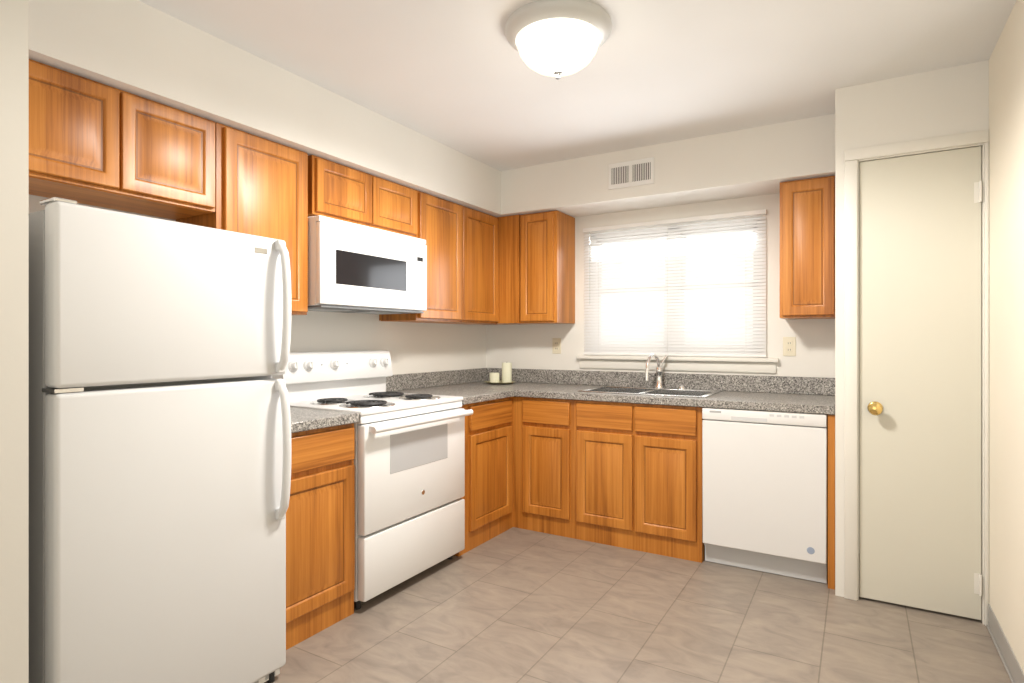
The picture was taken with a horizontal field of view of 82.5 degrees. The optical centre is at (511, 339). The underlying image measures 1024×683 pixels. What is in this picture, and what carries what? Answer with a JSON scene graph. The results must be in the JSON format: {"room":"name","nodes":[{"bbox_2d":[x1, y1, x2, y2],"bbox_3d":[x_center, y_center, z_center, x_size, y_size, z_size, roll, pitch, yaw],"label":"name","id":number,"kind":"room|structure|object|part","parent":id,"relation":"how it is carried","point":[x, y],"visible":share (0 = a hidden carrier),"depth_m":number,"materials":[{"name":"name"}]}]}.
{"room":"kitchen","nodes":[
{"label":"kitchen","id":0,"kind":"room"},
{"bbox_2d":[0,0,28,682],"bbox_3d":[-2.125,0.013,0.632,0.840,2.447,2.320,0,0,31],"label":"wall","id":1,"kind":"structure","parent":0,"point":[14,341],"depth_m":1.39,"materials":[{"name":"paint"}]},
{"bbox_2d":[29,194,485,374],"bbox_3d":[-1.706,0.013,2.308,0.150,2.447,5.930,0,0,31],"label":"wall","id":2,"kind":"structure","parent":0,"point":[412,347],"depth_m":3.77,"materials":[{"name":"paint"}]},
{"bbox_2d":[29,59,128,204],"bbox_3d":[-1.624,-0.709,1.983,0.316,0.370,0.395,0,0,31],"label":"upper cabinet","id":3,"kind":"object","parent":2,"relation":"attached to","point":[94,143],"depth_m":1.97,"materials":[{"name":"brown wood"}]},
{"bbox_2d":[93,93,224,221],"bbox_3d":[-1.430,-0.709,2.310,0.316,0.370,0.365,0,0,31],"label":"upper cabinet","id":4,"kind":"object","parent":2,"relation":"attached to","point":[177,157],"depth_m":2.25,"materials":[{"name":"brown wood"}]},
{"bbox_2d":[181,125,312,314],"bbox_3d":[-1.217,-0.506,2.669,0.316,0.775,0.459,0,0,31],"label":"upper cabinet","id":5,"kind":"object","parent":2,"relation":"attached to","point":[269,184],"depth_m":2.60,"materials":[{"name":"brown wood"}]},
{"bbox_2d":[313,155,376,227],"bbox_3d":[-0.984,-0.752,3.061,0.316,0.285,0.391,0,0,31],"label":"upper cabinet","id":6,"kind":"object","parent":2,"relation":"attached to","point":[340,192],"depth_m":2.97,"materials":[{"name":"brown wood"}]},
{"bbox_2d":[308,215,426,314],"bbox_3d":[-0.866,-0.371,3.193,0.384,0.436,0.794,0,0,31],"label":"microwave","id":7,"kind":"object","parent":6,"relation":"attached to","point":[357,268],"visible":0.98,"depth_m":3.01,"materials":[{"name":"white plastic"}]},
{"bbox_2d":[377,177,420,238],"bbox_3d":[-0.789,-0.752,3.390,0.316,0.285,0.374,0,0,31],"label":"upper cabinet","id":8,"kind":"object","parent":2,"relation":"attached to","point":[398,206],"depth_m":3.33,"materials":[{"name":"brown wood"}]},
{"bbox_2d":[379,192,464,322],"bbox_3d":[-0.575,-0.506,3.751,0.316,0.775,0.457,0,0,31],"label":"upper cabinet","id":9,"kind":"object","parent":2,"relation":"attached to","point":[442,221],"depth_m":3.68,"materials":[{"name":"brown wood"}]},
{"bbox_2d":[442,207,500,324],"bbox_3d":[-0.339,-0.506,4.149,0.316,0.775,0.468,0,0,31],"label":"upper cabinet","id":10,"kind":"object","parent":2,"relation":"attached to","point":[482,230],"depth_m":4.08,"materials":[{"name":"brown wood"}]},
{"bbox_2d":[29,0,503,216],"bbox_3d":[-0.895,-1.056,3.176,0.360,0.311,3.310,0,0,31],"label":"soffit","id":11,"kind":"structure","parent":0,"point":[139,48],"depth_m":2.42,"materials":[{"name":"paint"}]},
{"bbox_2d":[139,0,1016,170],"bbox_3d":[-0.328,-1.241,1.491,3.356,0.060,5.930,0,0,31],"label":"ceiling","id":12,"kind":"structure","parent":0,"point":[461,76],"depth_m":2.52,"materials":[{"name":"paint"}]},
{"bbox_2d":[504,0,611,76],"bbox_3d":[0.179,-1.125,2.269,0.416,0.171,0.416,0,0,31],"label":"ceiling light","id":13,"kind":"object","parent":12,"relation":"attached to","point":[550,46],"depth_m":2.16,"materials":[{"name":"white glass"}]},
{"bbox_3d":[0.179,-1.186,2.269,0.416,0.050,0.416,0,0,31],"label":"ceiling light fixture","id":14,"kind":"part","parent":13,"relation":"part of","materials":[{"name":"white glass"}]},
{"bbox_2d":[554,70,561,79],"bbox_3d":[0.179,-1.026,2.269,0.034,0.033,0.034,0,0,31],"label":"finial","id":15,"kind":"object","parent":13,"relation":"attached to","point":[557,73],"visible":1,"depth_m":2.26,"materials":[{"name":"grey plastic"}]},
{"bbox_2d":[264,527,1010,682],"bbox_3d":[-0.328,1.266,1.491,3.356,0.060,5.930,0,0,31],"label":"floor","id":16,"kind":"structure","parent":0,"point":[515,605],"depth_m":2.48,"materials":[{"name":"tile"}]},
{"bbox_2d":[29,197,291,682],"bbox_3d":[-1.299,0.430,2.002,0.802,1.612,0.718,0,0,31],"label":"refrigerator","id":17,"kind":"object","parent":16,"relation":"on","point":[160,449],"visible":1,"depth_m":1.73,"materials":[{"name":"white metal"}]},
{"bbox_2d":[286,407,358,649],"bbox_3d":[-1.081,0.730,2.578,0.641,1.012,0.480,0,0,31],"label":"base unit","id":18,"kind":"object","parent":16,"relation":"on","point":[320,513],"depth_m":2.46,"materials":[{"name":"brown wood"}]},
{"bbox_2d":[272,350,472,609],"bbox_3d":[-0.713,0.650,3.104,0.706,1.171,0.792,0,0,31],"label":"range","id":19,"kind":"object","parent":16,"relation":"on","point":[409,461],"visible":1,"depth_m":2.94,"materials":[{"name":"white metal"},{"name":"black metal"},{"name":"grey glass"}]},
{"bbox_2d":[386,369,517,556],"bbox_3d":[-0.395,0.730,3.718,0.660,1.012,0.577,0,0,31],"label":"base unit","id":20,"kind":"object","parent":16,"relation":"on","point":[491,432],"depth_m":3.66,"materials":[{"name":"brown wood"}]},
{"bbox_2d":[476,353,834,589],"bbox_3d":[0.693,0.661,3.781,2.466,1.150,0.641,0,0,31],"label":"base unit","id":21,"kind":"object","parent":16,"relation":"on","point":[612,458],"depth_m":3.50,"materials":[{"name":"brown wood"}]},
{"bbox_2d":[286,367,834,437],"bbox_3d":[0.218,0.297,2.981,2.466,0.146,2.501,0,0,31],"label":"countertop","id":22,"kind":"structure","parent":21,"relation":"on","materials":[{"name":"stone"}]},
{"bbox_2d":[577,385,722,426],"bbox_3d":[0.878,0.410,3.705,0.784,0.176,0.504,0,0,31],"label":"sink","id":23,"kind":"object","parent":21,"relation":"in","point":[689,391],"depth_m":3.79,"materials":[{"name":"silver metal"}]},
{"bbox_2d":[645,353,685,389],"bbox_3d":[0.998,0.204,3.789,0.213,0.236,0.211,0,0,31],"label":"faucet","id":24,"kind":"object","parent":21,"relation":"on","point":[659,370],"depth_m":3.86,"materials":[{"name":"silver metal"}]},
{"bbox_2d":[702,407,827,583],"bbox_3d":[1.460,0.805,3.319,0.602,0.862,0.621,0,0,31],"label":"dishwasher","id":25,"kind":"object","parent":16,"relation":"on","point":[764,491],"visible":0.94,"depth_m":3.05,"materials":[{"name":"white metal"}]},
{"bbox_2d":[486,193,834,377],"bbox_3d":[1.147,0.013,3.976,3.056,2.447,0.150,0,0,31],"label":"wall","id":26,"kind":"structure","parent":0,"point":[523,346],"depth_m":3.89,"materials":[{"name":"paint"}]},
{"bbox_2d":[501,215,520,324],"bbox_3d":[0.053,-0.506,4.350,0.189,0.775,0.316,0,0,31],"label":"upper cabinet","id":27,"kind":"object","parent":26,"relation":"attached to","point":[510,225],"depth_m":4.21,"materials":[{"name":"brown wood"}]},
{"bbox_2d":[521,210,574,323],"bbox_3d":[0.258,-0.506,4.228,0.289,0.775,0.316,0,0,31],"label":"upper cabinet","id":28,"kind":"object","parent":26,"relation":"attached to","point":[547,238],"depth_m":4.10,"materials":[{"name":"brown wood"}]},
{"bbox_2d":[552,338,560,353],"bbox_3d":[0.334,0.046,4.366,0.072,0.116,0.007,0,0,31],"label":"electrical outlet","id":29,"kind":"object","parent":26,"relation":"attached to","point":[556,345],"visible":1,"depth_m":4.37,"materials":[{"name":"beige plastic"}]},
{"bbox_2d":[576,220,778,372],"bbox_3d":[1.082,-0.284,3.966,1.345,0.980,0.155,0,0,31],"label":"window","id":30,"kind":"structure","parent":26,"relation":"in","point":[736,364],"depth_m":3.91,"materials":[{"name":"white paint"}]},
{"bbox_2d":[583,209,766,356],"bbox_3d":[1.043,-0.348,3.916,1.226,0.911,0.052,0,0,31],"label":"window blinds","id":31,"kind":"object","parent":30,"relation":"attached to","point":[607,331],"visible":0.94,"depth_m":3.89,"materials":[{"name":"white plastic"}]},
{"bbox_2d":[783,337,795,355],"bbox_3d":[1.691,0.041,3.561,0.072,0.116,0.007,0,0,31],"label":"electrical outlet","id":32,"kind":"object","parent":26,"relation":"attached to","point":[789,346],"visible":1,"depth_m":3.56,"materials":[{"name":"beige plastic"}]},
{"bbox_2d":[780,176,834,318],"bbox_3d":[1.713,-0.509,3.365,0.285,0.770,0.316,0,0,31],"label":"upper cabinet","id":33,"kind":"object","parent":26,"relation":"attached to","point":[807,206],"depth_m":3.23,"materials":[{"name":"brown wood"}]},
{"bbox_2d":[501,114,834,216],"bbox_3d":[0.921,-1.056,3.814,2.114,0.311,0.360,0,0,31],"label":"soffit","id":34,"kind":"structure","parent":0,"point":[757,161],"depth_m":3.55,"materials":[{"name":"paint"}]},
{"bbox_2d":[608,157,653,189],"bbox_3d":[0.752,-1.052,3.698,0.300,0.165,0.010,0,0,31],"label":"air vent grille","id":35,"kind":"object","parent":34,"relation":"attached to","point":[638,172],"visible":1,"depth_m":3.69,"materials":[{"name":"white plastic"}]},
{"bbox_2d":[835,85,855,596],"bbox_3d":[1.779,0.013,3.105,0.085,2.447,0.704,0,0,31],"label":"wall","id":36,"kind":"structure","parent":0,"point":[845,118],"depth_m":2.81,"materials":[{"name":"paint"}]},
{"bbox_2d":[856,60,988,624],"bbox_3d":[1.875,0.013,2.697,0.496,2.447,0.100,0,0,31],"label":"wall","id":37,"kind":"structure","parent":0,"point":[943,102],"depth_m":2.64,"materials":[{"name":"paint"}]},
{"bbox_2d":[844,130,988,625],"bbox_3d":[1.850,0.165,2.702,0.542,2.143,0.116,0,0,31],"label":"door frame","id":38,"kind":"structure","parent":37,"relation":"attached to","point":[853,158],"depth_m":2.77,"materials":[{"name":"white paint"}]},
{"bbox_2d":[859,146,981,619],"bbox_3d":[1.842,0.190,2.649,0.458,2.069,0.103,0,0,31],"label":"closet door","id":39,"kind":"structure","parent":37,"relation":"in","point":[920,381],"depth_m":2.66,"materials":[{"name":"beige paint"}]},
{"bbox_2d":[989,0,1023,671],"bbox_3d":[1.051,0.013,0.673,0.150,2.447,5.930,0,0,31],"label":"wall","id":40,"kind":"structure","parent":0,"point":[1006,330],"depth_m":2.21,"materials":[{"name":"beige paint"}]},
{"bbox_2d":[986,604,1023,682],"bbox_3d":[0.796,1.186,0.403,0.012,0.100,4.906,0,0,31],"label":"baseboard","id":41,"kind":"structure","parent":40,"relation":"attached to","point":[1013,668],"depth_m":2.23,"materials":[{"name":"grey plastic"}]},
{"label":"outside","id":42,"kind":"structure","parent":0,"visible":0},
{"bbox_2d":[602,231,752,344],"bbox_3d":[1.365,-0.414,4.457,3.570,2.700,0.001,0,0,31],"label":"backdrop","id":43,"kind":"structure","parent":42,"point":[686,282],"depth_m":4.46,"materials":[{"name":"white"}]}
]}

